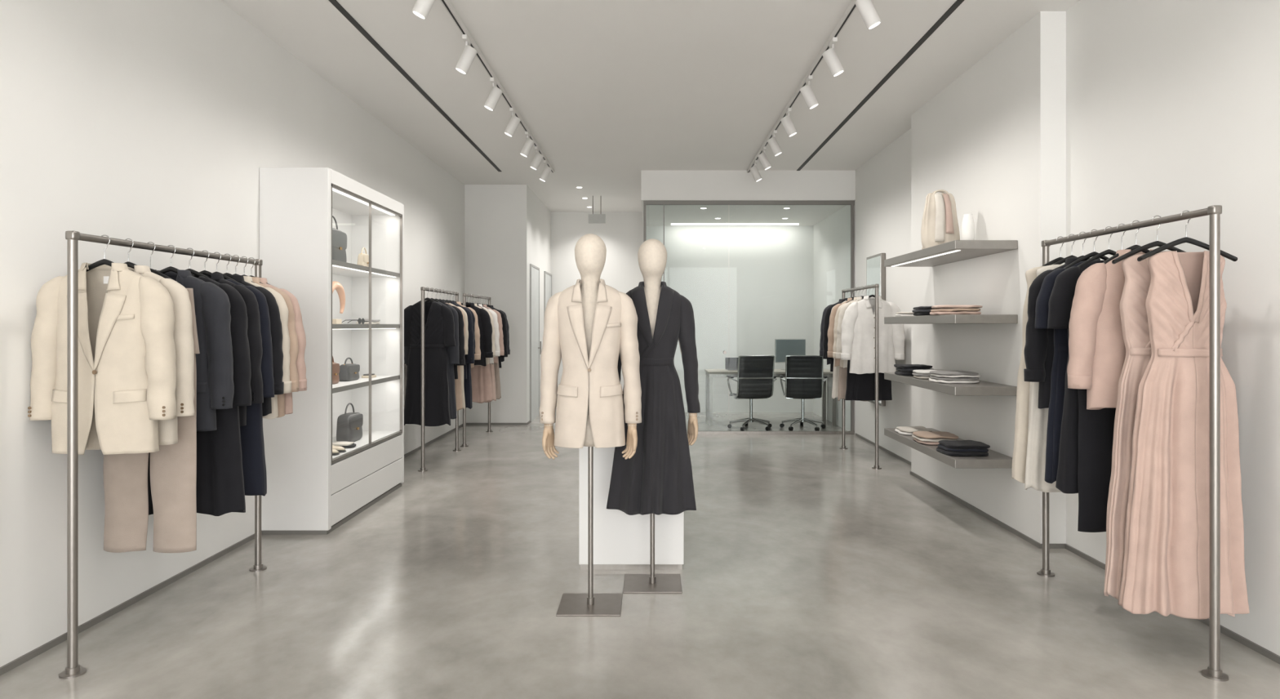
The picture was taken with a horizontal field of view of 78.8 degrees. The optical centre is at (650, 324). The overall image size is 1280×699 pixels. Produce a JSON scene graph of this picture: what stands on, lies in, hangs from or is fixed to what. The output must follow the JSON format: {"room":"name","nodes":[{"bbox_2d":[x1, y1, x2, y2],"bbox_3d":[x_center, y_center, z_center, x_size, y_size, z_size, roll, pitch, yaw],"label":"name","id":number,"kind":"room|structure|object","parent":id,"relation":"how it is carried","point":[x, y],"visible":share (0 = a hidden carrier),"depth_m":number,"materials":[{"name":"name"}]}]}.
{"room":"clothing store","nodes":[
{"label":"clothing store","id":0,"kind":"room"},
{"bbox_2d":[0,0,464,666],"bbox_3d":[-2.660,-0.285,3.975,0.100,3.370,13.950,0,0,0],"label":"wall","id":1,"kind":"structure","parent":0,"point":[157,122],"depth_m":3.88,"materials":[{"name":"paint"}]},
{"bbox_2d":[0,423,462,675],"bbox_3d":[-2.604,1.386,3.975,0.012,0.028,13.950,0,0,0],"label":"baseboard","id":2,"kind":"structure","parent":1,"relation":"attached to","point":[13,664],"depth_m":3.89,"materials":[{"name":"metal"}]},
{"bbox_2d":[464,184,551,422],"bbox_3d":[-2.225,-0.285,12.275,0.970,3.370,2.650,0,0,0],"label":"wall","id":3,"kind":"structure","parent":0,"point":[508,227],"depth_m":10.95,"materials":[{"name":"paint"}]},
{"bbox_2d":[529,263,531,422],"bbox_3d":[-1.737,0.260,11.235,0.036,2.280,0.030,0,0,0],"label":"door frame","id":4,"kind":"structure","parent":3,"relation":"attached to","point":[530,264],"depth_m":11.22,"materials":[{"name":"metal"}]},
{"bbox_2d":[531,266,538,421],"bbox_3d":[-1.740,0.275,11.650,0.030,2.250,0.800,0,0,0],"label":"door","id":5,"kind":"structure","parent":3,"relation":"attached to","point":[535,272],"depth_m":11.64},
{"bbox_2d":[551,212,643,399],"bbox_3d":[-0.905,-0.285,13.650,1.670,3.370,0.100,0,0,0],"label":"wall","id":6,"kind":"structure","parent":0,"point":[622,233],"depth_m":13.60,"materials":[{"name":"paint"}]},
{"bbox_2d":[0,406,1279,698],"bbox_3d":[0.000,1.450,4.750,5.420,0.100,18.500,0,0,0],"label":"floor","id":7,"kind":"structure","parent":0,"point":[810,570],"depth_m":3.89,"materials":[{"name":"concrete"}]},
{"bbox_2d":[58,231,266,678],"bbox_3d":[-2.285,0.511,3.800,0.090,1.777,1.432,0,0,3],"label":"clothing rack","id":8,"kind":"object","parent":7,"relation":"on","point":[73,669],"visible":0.94,"depth_m":3.12,"materials":[{"name":"metal"}]},
{"bbox_2d":[27,235,177,454],"bbox_3d":[-2.311,0.077,3.300,0.599,0.918,0.154,0,0,-4],"label":"blazer","id":9,"kind":"object","parent":8,"relation":"hanging from","point":[127,337],"visible":0.9,"depth_m":3.25,"materials":[{"name":"beige fabric"}]},
{"bbox_2d":[103,241,199,551],"bbox_3d":[-2.296,0.325,3.581,0.447,1.414,0.110,0,0,2],"label":"trousers","id":10,"kind":"object","parent":8,"relation":"hanging from","point":[126,479],"visible":0.36,"depth_m":3.55,"materials":[{"name":"beige fabric"}]},
{"bbox_2d":[124,238,195,444],"bbox_3d":[-2.305,0.070,3.438,0.592,0.904,0.150,0,0,2],"label":"blazer","id":11,"kind":"object","parent":8,"relation":"hanging from","point":[184,358],"visible":0.2,"depth_m":3.40,"materials":[{"name":"beige fabric"}]},
{"bbox_2d":[155,244,233,431],"bbox_3d":[-2.289,0.060,3.715,0.592,0.884,0.147,0,0,-5],"label":"blazer","id":12,"kind":"object","parent":8,"relation":"hanging from","point":[215,361],"visible":0.44,"depth_m":3.69,"materials":[{"name":"black fabric"}]},
{"bbox_2d":[148,248,252,515],"bbox_3d":[-2.281,0.280,3.862,0.623,1.307,0.139,0,0,0],"label":"coat","id":13,"kind":"object","parent":8,"relation":"hanging from","point":[220,477],"visible":0.25,"depth_m":3.82,"materials":[{"name":"black fabric"}]},
{"bbox_2d":[191,249,262,426],"bbox_3d":[-2.277,0.065,3.979,0.594,0.893,0.150,0,0,0],"label":"blazer","id":14,"kind":"object","parent":8,"relation":"hanging from","point":[251,304],"visible":0.12,"depth_m":3.95,"materials":[{"name":"black fabric"}]},
{"bbox_2d":[212,252,274,495],"bbox_3d":[-2.272,0.256,4.076,0.609,1.275,0.154,0,0,0],"label":"dress","id":15,"kind":"object","parent":8,"relation":"hanging from","point":[251,434],"visible":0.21,"depth_m":4.05,"materials":[{"name":"black fabric"}]},
{"bbox_2d":[222,253,284,416],"bbox_3d":[-2.264,0.054,4.168,0.610,0.870,0.133,0,0,0],"label":"shirt","id":16,"kind":"object","parent":8,"relation":"hanging from","point":[276,324],"visible":0.2,"depth_m":4.15,"materials":[{"name":"black fabric"}]},
{"bbox_2d":[232,254,291,418],"bbox_3d":[-2.261,0.064,4.246,0.607,0.890,0.134,0,0,0],"label":"shirt","id":17,"kind":"object","parent":8,"relation":"hanging from","point":[286,335],"visible":0.1,"depth_m":4.23,"materials":[{"name":"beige fabric"}]},
{"bbox_2d":[241,256,298,417],"bbox_3d":[-2.258,0.064,4.325,0.614,0.891,0.153,0,0,0],"label":"shirt","id":18,"kind":"object","parent":8,"relation":"hanging from","point":[290,308],"visible":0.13,"depth_m":4.31,"materials":[{"name":"fabric"}]},
{"bbox_2d":[248,257,306,413],"bbox_3d":[-2.253,0.064,4.399,0.627,0.890,0.131,0,0,0],"label":"shirt","id":19,"kind":"object","parent":8,"relation":"hanging from","point":[300,369],"visible":0.09,"depth_m":4.38,"materials":[{"name":"pink fabric"}]},
{"bbox_2d":[259,167,404,533],"bbox_3d":[-2.378,0.175,6.000,0.461,2.450,1.600,0,0,0],"label":"display cabinet","id":20,"kind":"object","parent":7,"relation":"on","point":[311,490],"visible":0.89,"depth_m":5.25,"materials":[{"name":"white paint"}]},
{"bbox_2d":[332,280,345,324],"bbox_3d":[-2.370,-0.167,5.858,0.060,0.324,0.322,0,0,0],"label":"bag","id":21,"kind":"object","parent":20,"relation":"on","point":[337,286],"visible":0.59,"depth_m":5.92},
{"bbox_2d":[332,215,346,262],"bbox_3d":[-2.363,-0.629,5.800,0.131,0.371,0.316,0,0,0],"label":"handbag","id":22,"kind":"object","parent":20,"relation":"on","point":[339,237],"visible":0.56,"depth_m":5.79,"materials":[{"name":"black leather"}]},
{"bbox_2d":[338,357,359,381],"bbox_3d":[-2.363,0.345,6.119,0.111,0.182,0.240,0,0,0],"label":"handbag","id":23,"kind":"object","parent":20,"relation":"on","point":[349,371],"visible":0.98,"depth_m":6.04,"materials":[{"name":"black leather"}]},
{"bbox_2d":[336,402,363,441],"bbox_3d":[-2.364,0.765,6.139,0.132,0.304,0.283,0,0,0],"label":"handbag","id":24,"kind":"object","parent":20,"relation":"on","point":[349,424],"visible":0.98,"depth_m":6.03,"materials":[{"name":"grey leather"}]},
{"bbox_2d":[332,264,394,276],"bbox_3d":[-2.385,-0.430,6.000,0.409,0.030,1.500,0,0,0],"label":"shelf","id":25,"kind":"object","parent":20,"relation":"attached to","point":[338,270],"depth_m":6.14,"materials":[{"name":"white paint"}]},
{"bbox_2d":[332,375,394,387],"bbox_3d":[-2.385,0.450,6.000,0.409,0.030,1.500,0,0,0],"label":"shelf","id":26,"kind":"object","parent":20,"relation":"attached to","point":[361,382],"depth_m":6.00,"materials":[{"name":"white paint"}]},
{"bbox_2d":[417,286,461,471],"bbox_3d":[-2.175,0.517,8.100,0.090,1.766,1.290,0,0,1],"label":"clothing rack","id":27,"kind":"object","parent":7,"relation":"on","point":[423,289],"visible":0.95,"depth_m":7.49,"materials":[{"name":"metal"}]},
{"bbox_2d":[404,287,455,426],"bbox_3d":[-2.188,0.307,7.645,0.548,1.355,0.145,0,0,0],"label":"dress","id":28,"kind":"object","parent":27,"relation":"hanging from","point":[439,326],"visible":0.9,"depth_m":7.59,"materials":[{"name":"black fabric"}]},
{"bbox_2d":[404,288,459,418],"bbox_3d":[-2.181,0.282,7.782,0.553,1.305,0.160,0,0,0],"label":"dress","id":29,"kind":"object","parent":27,"relation":"hanging from","point":[452,352],"visible":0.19,"depth_m":7.75,"materials":[{"name":"black fabric"}]},
{"bbox_2d":[428,288,465,378],"bbox_3d":[-2.178,0.088,7.915,0.593,0.918,0.146,0,0,3],"label":"blazer","id":30,"kind":"object","parent":27,"relation":"hanging from","point":[461,326],"visible":0.17,"depth_m":7.89,"materials":[{"name":"black fabric"}]},
{"bbox_2d":[438,288,465,410],"bbox_3d":[-2.178,0.257,8.050,0.529,1.255,0.158,0,0,-8],"label":"dress","id":31,"kind":"object","parent":27,"relation":"hanging from","point":[457,381],"visible":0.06,"depth_m":8.02,"materials":[{"name":"brown fabric"}]},
{"bbox_2d":[442,289,468,408],"bbox_3d":[-2.173,0.257,8.167,0.531,1.255,0.148,0,0,2],"label":"dress","id":32,"kind":"object","parent":27,"relation":"hanging from","point":[466,331],"visible":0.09,"depth_m":8.15,"materials":[{"name":"beige fabric"}]},
{"bbox_2d":[445,289,475,378],"bbox_3d":[-2.168,0.101,8.294,0.599,0.943,0.150,0,0,0],"label":"blazer","id":33,"kind":"object","parent":27,"relation":"hanging from","point":[469,358],"visible":0.17,"depth_m":8.27,"materials":[{"name":"black fabric"}]},
{"bbox_2d":[448,290,475,408],"bbox_3d":[-2.168,0.271,8.421,0.552,1.267,0.159,0,0,0],"label":"dress","id":34,"kind":"object","parent":27,"relation":"hanging from","point":[467,382],"visible":0.12,"depth_m":8.39,"materials":[{"name":"black fabric"}]},
{"bbox_2d":[452,291,480,368],"bbox_3d":[-2.164,0.055,8.541,0.607,0.850,0.143,0,0,0],"label":"shirt","id":35,"kind":"object","parent":27,"relation":"hanging from","point":[477,353],"visible":0.16,"depth_m":8.51,"materials":[{"name":"beige fabric"}]},
{"bbox_2d":[460,293,493,446],"bbox_3d":[-2.135,0.517,9.625,0.090,1.766,1.340,0,0,1],"label":"clothing rack","id":36,"kind":"object","parent":7,"relation":"on","point":[464,295],"visible":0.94,"depth_m":9.00,"materials":[{"name":"metal"}]},
{"bbox_2d":[461,293,493,365],"bbox_3d":[-2.147,0.055,9.119,0.608,0.851,0.146,0,0,4],"label":"shirt","id":37,"kind":"object","parent":36,"relation":"hanging from","point":[484,320],"visible":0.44,"depth_m":9.08,"materials":[{"name":"black fabric"}]},
{"bbox_2d":[471,293,493,403],"bbox_3d":[-2.138,0.282,9.376,0.507,1.305,0.164,0,0,-9],"label":"dress","id":38,"kind":"object","parent":36,"relation":"hanging from","point":[482,393],"visible":0.2,"depth_m":9.33,"materials":[{"name":"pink fabric"}]},
{"bbox_2d":[474,294,500,364],"bbox_3d":[-2.135,0.055,9.501,0.616,0.852,0.132,0,0,0],"label":"shirt","id":39,"kind":"object","parent":36,"relation":"hanging from","point":[496,331],"visible":0.2,"depth_m":9.46,"materials":[{"name":"beige fabric"}]},
{"bbox_2d":[481,295,501,399],"bbox_3d":[-2.127,0.282,9.857,0.516,1.305,0.169,0,0,0],"label":"dress","id":40,"kind":"object","parent":36,"relation":"hanging from","point":[498,390],"visible":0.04,"depth_m":9.84,"materials":[{"name":"beige fabric"}]},
{"bbox_2d":[480,295,504,363],"bbox_3d":[-2.133,0.055,9.741,0.609,0.851,0.136,0,0,-2],"label":"shirt","id":41,"kind":"object","parent":36,"relation":"hanging from","point":[498,314],"visible":0.2,"depth_m":9.71,"materials":[{"name":"beige fabric"}]},
{"bbox_2d":[484,297,507,368],"bbox_3d":[-2.125,0.088,9.977,0.596,0.918,0.141,0,0,-2],"label":"blazer","id":42,"kind":"object","parent":36,"relation":"hanging from","point":[504,321],"visible":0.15,"depth_m":9.95,"materials":[{"name":"black fabric"}]},
{"bbox_2d":[539,233,640,615],"bbox_3d":[-0.301,0.472,3.900,0.507,1.855,0.300,0,0,0],"label":"mannequin","id":43,"kind":"object","parent":7,"relation":"on","point":[588,322],"visible":1,"depth_m":3.83},
{"bbox_2d":[578,445,684,568],"bbox_3d":[-0.110,1.030,4.760,0.600,0.740,0.600,0,0,0],"label":"pedestal","id":44,"kind":"object","parent":7,"relation":"on","point":[621,540],"visible":0.48,"depth_m":4.46,"materials":[{"name":"white paint"}]},
{"bbox_2d":[606,239,699,592],"bbox_3d":[0.009,0.468,4.222,0.505,1.865,0.405,0,0,-4],"label":"mannequin","id":45,"kind":"object","parent":7,"relation":"on","point":[658,478],"visible":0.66,"depth_m":4.12},
{"bbox_2d":[727,355,776,431],"bbox_3d":[1.361,0.899,10.543,0.620,1.002,0.649,0,0,-7],"label":"office chair","id":46,"kind":"object","parent":7,"relation":"on","point":[756,378],"visible":1,"depth_m":10.29,"materials":[{"name":"leather"}]},
{"bbox_2d":[704,368,835,425],"bbox_3d":[1.700,1.025,11.200,1.800,0.750,0.700,0,0,0],"label":"office desk","id":47,"kind":"object","parent":7,"relation":"on","point":[710,373],"visible":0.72,"depth_m":10.88,"materials":[{"name":"metal"}]},
{"bbox_2d":[774,338,805,369],"bbox_3d":[2.013,0.425,11.269,0.500,0.450,0.160,0,0,-20],"label":"computer monitor","id":48,"kind":"object","parent":47,"relation":"on","point":[783,347],"visible":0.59,"depth_m":11.22,"materials":[{"name":"silver metal"}]},
{"bbox_2d":[779,355,826,431],"bbox_3d":[2.059,0.899,10.543,0.620,1.002,0.649,0,0,7],"label":"office chair","id":49,"kind":"object","parent":7,"relation":"on","point":[805,378],"visible":0.99,"depth_m":10.29,"materials":[{"name":"leather"}]},
{"bbox_2d":[839,284,881,469],"bbox_3d":[2.200,0.499,8.235,0.090,1.801,1.320,0,0,-1],"label":"clothing rack","id":50,"kind":"object","parent":7,"relation":"on","point":[876,286],"visible":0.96,"depth_m":7.61,"materials":[{"name":"metal"}]},
{"bbox_2d":[819,288,847,364],"bbox_3d":[2.192,0.020,8.713,0.610,0.852,0.128,0,0,1],"label":"shirt","id":51,"kind":"object","parent":50,"relation":"hanging from","point":[821,337],"visible":0.09,"depth_m":8.69,"materials":[{"name":"black fabric"}]},
{"bbox_2d":[822,288,850,371],"bbox_3d":[2.191,0.054,8.595,0.585,0.918,0.152,0,0,0],"label":"blazer","id":52,"kind":"object","parent":50,"relation":"hanging from","point":[825,346],"visible":0.13,"depth_m":8.57,"materials":[{"name":"black fabric"}]},
{"bbox_2d":[829,287,854,398],"bbox_3d":[2.197,0.201,8.471,0.506,1.197,0.151,0,0,0],"label":"dress","id":53,"kind":"object","parent":50,"relation":"hanging from","point":[836,369],"visible":0.09,"depth_m":8.45,"materials":[{"name":"beige fabric"}]},
{"bbox_2d":[826,287,857,366],"bbox_3d":[2.198,0.020,8.353,0.609,0.851,0.140,0,0,3],"label":"shirt","id":54,"kind":"object","parent":50,"relation":"hanging from","point":[833,313],"visible":0.16,"depth_m":8.33,"materials":[{"name":"beige fabric"}]},
{"bbox_2d":[835,286,860,400],"bbox_3d":[2.199,0.197,8.238,0.514,1.204,0.140,0,0,0],"label":"dress","id":55,"kind":"object","parent":50,"relation":"hanging from","point":[842,375],"visible":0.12,"depth_m":8.20,"materials":[{"name":"beige fabric"}]},
{"bbox_2d":[832,285,862,367],"bbox_3d":[2.202,0.020,8.110,0.610,0.851,0.140,0,0,-1],"label":"shirt","id":56,"kind":"object","parent":50,"relation":"hanging from","point":[835,332],"visible":0.19,"depth_m":8.10,"materials":[{"name":"white fabric"}]},
{"bbox_2d":[835,285,866,368],"bbox_3d":[2.204,0.020,7.998,0.608,0.850,0.136,0,0,0],"label":"shirt","id":57,"kind":"object","parent":50,"relation":"hanging from","point":[838,353],"visible":0.18,"depth_m":7.97,"materials":[{"name":"white fabric"}]},
{"bbox_2d":[845,284,892,400],"bbox_3d":[2.203,0.176,7.885,0.471,1.162,0.138,0,0,0],"label":"skirt","id":58,"kind":"object","parent":50,"relation":"hanging from","point":[860,387],"visible":0.44,"depth_m":7.84,"materials":[{"name":"black fabric"}]},
{"bbox_2d":[840,284,905,373],"bbox_3d":[2.208,0.040,7.758,0.632,0.890,0.136,0,0,0],"label":"blouse","id":59,"kind":"object","parent":50,"relation":"hanging from","point":[858,327],"visible":0.89,"depth_m":7.71,"materials":[{"name":"white fabric"}]},
{"bbox_2d":[1036,204,1228,680],"bbox_3d":[2.235,0.462,3.745,0.090,1.876,1.360,0,0,-1],"label":"clothing rack","id":60,"kind":"object","parent":7,"relation":"on","point":[1214,672],"visible":0.98,"depth_m":3.10,"materials":[{"name":"metal"}]},
{"bbox_2d":[1012,235,1065,483],"bbox_3d":[2.227,0.187,4.231,0.513,1.334,0.138,0,0,0],"label":"dress","id":61,"kind":"object","parent":60,"relation":"hanging from","point":[1019,469],"visible":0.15,"depth_m":4.21,"materials":[{"name":"white fabric"}]},
{"bbox_2d":[1025,234,1076,492],"bbox_3d":[2.228,0.197,4.121,0.509,1.355,0.134,0,0,3],"label":"dress","id":62,"kind":"object","parent":60,"relation":"hanging from","point":[1037,430],"visible":0.15,"depth_m":4.09,"materials":[{"name":"white fabric"}]},
{"bbox_2d":[1023,231,1100,408],"bbox_3d":[2.230,-0.025,4.016,0.614,0.911,0.135,0,0,0],"label":"shirt","id":63,"kind":"object","parent":60,"relation":"hanging from","point":[1040,345],"visible":0.23,"depth_m":3.99,"materials":[{"name":"black fabric"}]},
{"bbox_2d":[1035,229,1108,483],"bbox_3d":[2.232,0.157,3.922,0.597,1.275,0.126,0,0,0],"label":"dress","id":64,"kind":"object","parent":60,"relation":"hanging from","point":[1056,380],"visible":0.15,"depth_m":3.90,"materials":[{"name":"black fabric"}]},
{"bbox_2d":[1048,226,1115,493],"bbox_3d":[2.233,0.167,3.804,0.594,1.294,0.137,0,0,0],"label":"dress","id":65,"kind":"object","parent":60,"relation":"hanging from","point":[1060,302],"visible":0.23,"depth_m":3.77,"materials":[{"name":"black fabric"}]},
{"bbox_2d":[1075,223,1125,532],"bbox_3d":[2.236,0.247,3.701,0.438,1.455,0.107,0,0,-2],"label":"trousers","id":66,"kind":"object","parent":60,"relation":"hanging from","point":[1095,427],"visible":0.07,"depth_m":3.67,"materials":[{"name":"black fabric"}]},
{"bbox_2d":[1066,220,1152,409],"bbox_3d":[2.227,-0.045,3.586,0.632,0.871,0.142,0,0,-2],"label":"blouse","id":67,"kind":"object","parent":60,"relation":"hanging from","point":[1096,343],"visible":0.48,"depth_m":3.54,"materials":[{"name":"pink fabric"}]},
{"bbox_2d":[1103,215,1186,598],"bbox_3d":[2.228,0.353,3.429,0.516,1.667,0.183,0,0,-6],"label":"dress","id":68,"kind":"object","parent":60,"relation":"hanging from","point":[1140,348],"visible":0.34,"depth_m":3.38,"materials":[{"name":"pink fabric"}]},
{"bbox_2d":[1120,210,1248,618],"bbox_3d":[2.248,0.362,3.276,0.525,1.685,0.190,0,0,0],"label":"dress","id":69,"kind":"object","parent":60,"relation":"hanging from","point":[1165,570],"visible":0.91,"depth_m":3.23,"materials":[{"name":"pink fabric"}]},
{"bbox_2d":[220,0,1080,212],"bbox_3d":[0.000,-2.020,5.450,5.420,0.100,17.100,0,0,0],"label":"ceiling","id":70,"kind":"structure","parent":0,"point":[610,91],"depth_m":6.14,"materials":[{"name":"paint"}]},
{"bbox_2d":[328,0,501,171],"bbox_3d":[-1.930,-1.968,5.100,0.040,0.008,9.800,0,0,0],"label":"trim","id":71,"kind":"structure","parent":70,"relation":"attached to","point":[334,2],"depth_m":6.04,"materials":[{"name":"metal"}]},
{"bbox_2d":[440,0,554,173],"bbox_3d":[-1.240,-1.952,5.050,0.036,0.037,9.700,0,0,0],"label":"track","id":72,"kind":"object","parent":70,"relation":"attached to","point":[446,4],"visible":0.97,"depth_m":5.85,"materials":[{"name":"metal"}]},
{"bbox_2d":[412,0,435,19],"bbox_3d":[-1.240,-1.813,4.300,0.147,0.244,0.120,0,0,0],"label":"track light","id":73,"kind":"object","parent":72,"relation":"hanging from","point":[422,8],"visible":1,"depth_m":4.27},
{"bbox_2d":[455,34,477,74],"bbox_3d":[-1.240,-1.813,5.250,0.147,0.244,0.120,0,0,0],"label":"track light","id":74,"kind":"object","parent":72,"relation":"hanging from","point":[469,53],"visible":1,"depth_m":5.21,"materials":[{"name":"metal"}]},
{"bbox_2d":[484,77,502,111],"bbox_3d":[-1.240,-1.813,6.150,0.147,0.244,0.120,0,0,0],"label":"track light","id":75,"kind":"object","parent":72,"relation":"hanging from","point":[495,93],"visible":1,"depth_m":6.12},
{"bbox_2d":[504,107,520,137],"bbox_3d":[-1.240,-1.813,7.000,0.147,0.244,0.120,0,0,0],"label":"track light","id":76,"kind":"object","parent":72,"relation":"hanging from","point":[514,121],"visible":1,"depth_m":6.96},
{"bbox_2d":[520,131,534,156],"bbox_3d":[-1.240,-1.813,7.850,0.147,0.244,0.120,0,0,0],"label":"track light","id":77,"kind":"object","parent":72,"relation":"hanging from","point":[529,143],"visible":1,"depth_m":7.82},
{"bbox_2d":[588,195,605,223],"bbox_3d":[-0.820,-1.760,11.900,0.260,0.420,0.024,0,0,0],"label":"exit sign","id":78,"kind":"object","parent":70,"relation":"hanging from","point":[593,218],"visible":1,"depth_m":11.89,"materials":[{"name":"metal"}]},
{"bbox_2d":[746,0,856,173],"bbox_3d":[1.240,-1.952,5.050,0.036,0.037,9.700,0,0,0],"label":"track","id":79,"kind":"object","parent":70,"relation":"attached to","point":[851,7],"visible":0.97,"depth_m":5.88,"materials":[{"name":"metal"}]},
{"bbox_2d":[767,129,782,155],"bbox_3d":[1.240,-1.813,7.800,0.147,0.244,0.120,0,0,0],"label":"track light","id":80,"kind":"object","parent":79,"relation":"hanging from","point":[772,142],"visible":1,"depth_m":7.76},
{"bbox_2d":[780,107,796,137],"bbox_3d":[1.240,-1.813,7.000,0.147,0.244,0.120,0,0,0],"label":"track light","id":81,"kind":"object","parent":79,"relation":"hanging from","point":[786,121],"visible":1,"depth_m":6.96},
{"bbox_2d":[800,75,818,109],"bbox_3d":[1.240,-1.813,6.100,0.147,0.244,0.120,0,0,0],"label":"track light","id":82,"kind":"object","parent":79,"relation":"hanging from","point":[810,99],"visible":1,"depth_m":6.06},
{"bbox_2d":[822,37,844,76],"bbox_3d":[1.240,-1.813,5.300,0.147,0.244,0.120,0,0,0],"label":"track light","id":83,"kind":"object","parent":79,"relation":"hanging from","point":[829,55],"visible":1,"depth_m":5.27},
{"bbox_2d":[854,0,880,29],"bbox_3d":[1.240,-1.813,4.450,0.147,0.244,0.120,0,0,0],"label":"track light","id":84,"kind":"object","parent":79,"relation":"hanging from","point":[866,9],"visible":1,"depth_m":4.42,"materials":[{"name":"metal"}]},
{"bbox_2d":[796,0,964,170],"bbox_3d":[1.880,-1.968,5.100,0.040,0.008,9.800,0,0,0],"label":"trim","id":85,"kind":"structure","parent":70,"relation":"attached to","point":[957,2],"depth_m":6.02,"materials":[{"name":"metal"}]},
{"bbox_2d":[646,226,813,412],"bbox_3d":[1.270,-0.285,12.550,2.680,3.370,0.100,0,0,0],"label":"wall","id":86,"kind":"structure","parent":0,"point":[747,288],"depth_m":12.50,"materials":[{"name":"paint"}]},
{"bbox_2d":[648,204,847,226],"bbox_3d":[1.295,-1.620,11.280,2.630,0.060,2.440,0,0,0],"label":"ceiling","id":87,"kind":"structure","parent":0,"point":[802,215],"depth_m":11.12,"materials":[{"name":"paint"}]},
{"bbox_2d":[671,223,799,225],"bbox_3d":[1.320,-1.577,12.220,2.000,0.025,0.040,0,0,0],"label":"recessed light","id":88,"kind":"object","parent":87,"relation":"in","point":[671,224],"visible":1,"depth_m":12.20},
{"bbox_2d":[640,170,855,201],"bbox_3d":[1.245,-1.780,10.000,2.730,0.380,0.120,0,0,0],"label":"soffit","id":89,"kind":"structure","parent":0,"point":[655,185],"depth_m":9.94,"materials":[{"name":"paint"}]},
{"bbox_2d":[911,11,1066,543],"bbox_3d":[2.530,-0.285,6.115,0.160,3.370,2.430,0,0,0],"label":"wall","id":90,"kind":"structure","parent":0,"point":[993,139],"depth_m":5.58,"materials":[{"name":"paint"}]},
{"bbox_2d":[884,427,1013,467],"bbox_3d":[2.240,0.925,5.990,0.419,0.060,1.580,0,0,0],"label":"floating shelf","id":91,"kind":"object","parent":90,"relation":"attached to","point":[993,459],"visible":0.58,"depth_m":5.33,"materials":[{"name":"metal"}]},
{"bbox_2d":[894,426,932,435],"bbox_3d":[2.171,0.873,6.450,0.258,0.050,0.286,0,0,0],"label":"folded tops","id":92,"kind":"object","parent":91,"relation":"on","point":[905,430],"visible":0.84,"depth_m":6.38,"materials":[{"name":"white fabric"}]},
{"bbox_2d":[911,431,958,444],"bbox_3d":[2.172,0.861,5.954,0.304,0.076,0.329,0,0,3],"label":"folded tops","id":93,"kind":"object","parent":91,"relation":"on","point":[926,437],"visible":0.89,"depth_m":5.84,"materials":[{"name":"fabric"}]},
{"bbox_2d":[936,440,990,456],"bbox_3d":[2.180,0.858,5.449,0.313,0.080,0.315,0,0,-2],"label":"folded tops","id":94,"kind":"object","parent":91,"relation":"on","point":[951,447],"visible":1,"depth_m":5.33,"materials":[{"name":"black fabric"}]},
{"bbox_2d":[884,372,1017,395],"bbox_3d":[2.240,0.440,5.990,0.419,0.060,1.580,0,0,0],"label":"floating shelf","id":95,"kind":"object","parent":90,"relation":"attached to","point":[982,388],"visible":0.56,"depth_m":5.33,"materials":[{"name":"metal"}]},
{"bbox_2d":[893,363,933,375],"bbox_3d":[2.159,0.368,6.400,0.271,0.092,0.305,0,0,0],"label":"folded tops","id":96,"kind":"object","parent":95,"relation":"on","point":[902,369],"visible":0.73,"depth_m":6.29,"materials":[{"name":"black fabric"}]},
{"bbox_2d":[928,370,980,383],"bbox_3d":[2.182,0.373,5.599,0.306,0.082,0.310,0,0,-2],"label":"folded tops","id":97,"kind":"object","parent":95,"relation":"on","point":[940,376],"visible":1,"depth_m":5.47,"materials":[{"name":"white fabric"}]},
{"bbox_2d":[884,240,1017,266],"bbox_3d":[2.240,-0.534,5.990,0.419,0.064,1.580,0,0,0],"label":"floating shelf","id":98,"kind":"object","parent":90,"relation":"attached to","point":[955,251],"visible":1,"depth_m":5.58,"materials":[{"name":"metal"}]},
{"bbox_2d":[921,189,959,249],"bbox_3d":[2.171,-0.788,5.847,0.284,0.445,0.164,0,0,-6],"label":"tote bag","id":99,"kind":"object","parent":98,"relation":"on","point":[940,216],"visible":0.84,"depth_m":5.80,"materials":[{"name":"beige fabric"}]},
{"bbox_2d":[960,213,974,239],"bbox_3d":[2.230,-0.671,5.480,0.090,0.210,0.090,0,0,0],"label":"ceramic vase","id":100,"kind":"object","parent":98,"relation":"on","point":[967,228],"visible":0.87,"depth_m":5.45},
{"bbox_2d":[884,314,1017,324],"bbox_3d":[2.240,-0.040,5.990,0.419,0.060,1.580,0,0,0],"label":"floating shelf","id":101,"kind":"object","parent":90,"relation":"attached to","point":[950,318],"visible":1,"depth_m":5.23,"materials":[{"name":"metal"}]},
{"bbox_2d":[928,305,982,315],"bbox_3d":[2.180,-0.104,5.578,0.318,0.076,0.313,0,0,0],"label":"folded tops","id":102,"kind":"object","parent":101,"relation":"on","point":[938,309],"visible":0.88,"depth_m":5.45,"materials":[{"name":"fabric"}]},
{"bbox_2d":[910,471,1041,548],"bbox_3d":[2.444,1.386,6.109,0.012,0.028,2.442,0,0,0],"label":"baseboard","id":103,"kind":"structure","parent":90,"relation":"attached to","point":[999,522],"depth_m":5.73,"materials":[{"name":"metal"}]},
{"bbox_2d":[813,0,1279,655],"bbox_3d":[2.660,-0.285,4.800,0.100,3.370,15.600,0,0,0],"label":"wall","id":104,"kind":"structure","parent":0,"point":[1173,106],"depth_m":3.84,"materials":[{"name":"paint"}]},
{"bbox_2d":[643,200,854,434],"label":"glass wall","id":105,"kind":"structure","parent":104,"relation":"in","point":[851,203],"depth_m":9.98,"materials":[{"name":"clear glass"}]},
{"bbox_2d":[866,253,885,405],"bbox_3d":[2.582,0.050,8.950,0.052,1.700,0.600,0,0,0],"label":"mirror","id":106,"kind":"object","parent":104,"relation":"attached to","point":[875,268],"visible":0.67,"depth_m":8.80,"materials":[{"name":"mirror"}]},
{"bbox_2d":[1065,543,1279,663],"bbox_3d":[2.604,1.386,0.950,0.012,0.028,7.900,0,0,0],"label":"baseboard","id":107,"kind":"structure","parent":104,"relation":"attached to","point":[1224,630],"depth_m":3.48,"materials":[{"name":"metal"}]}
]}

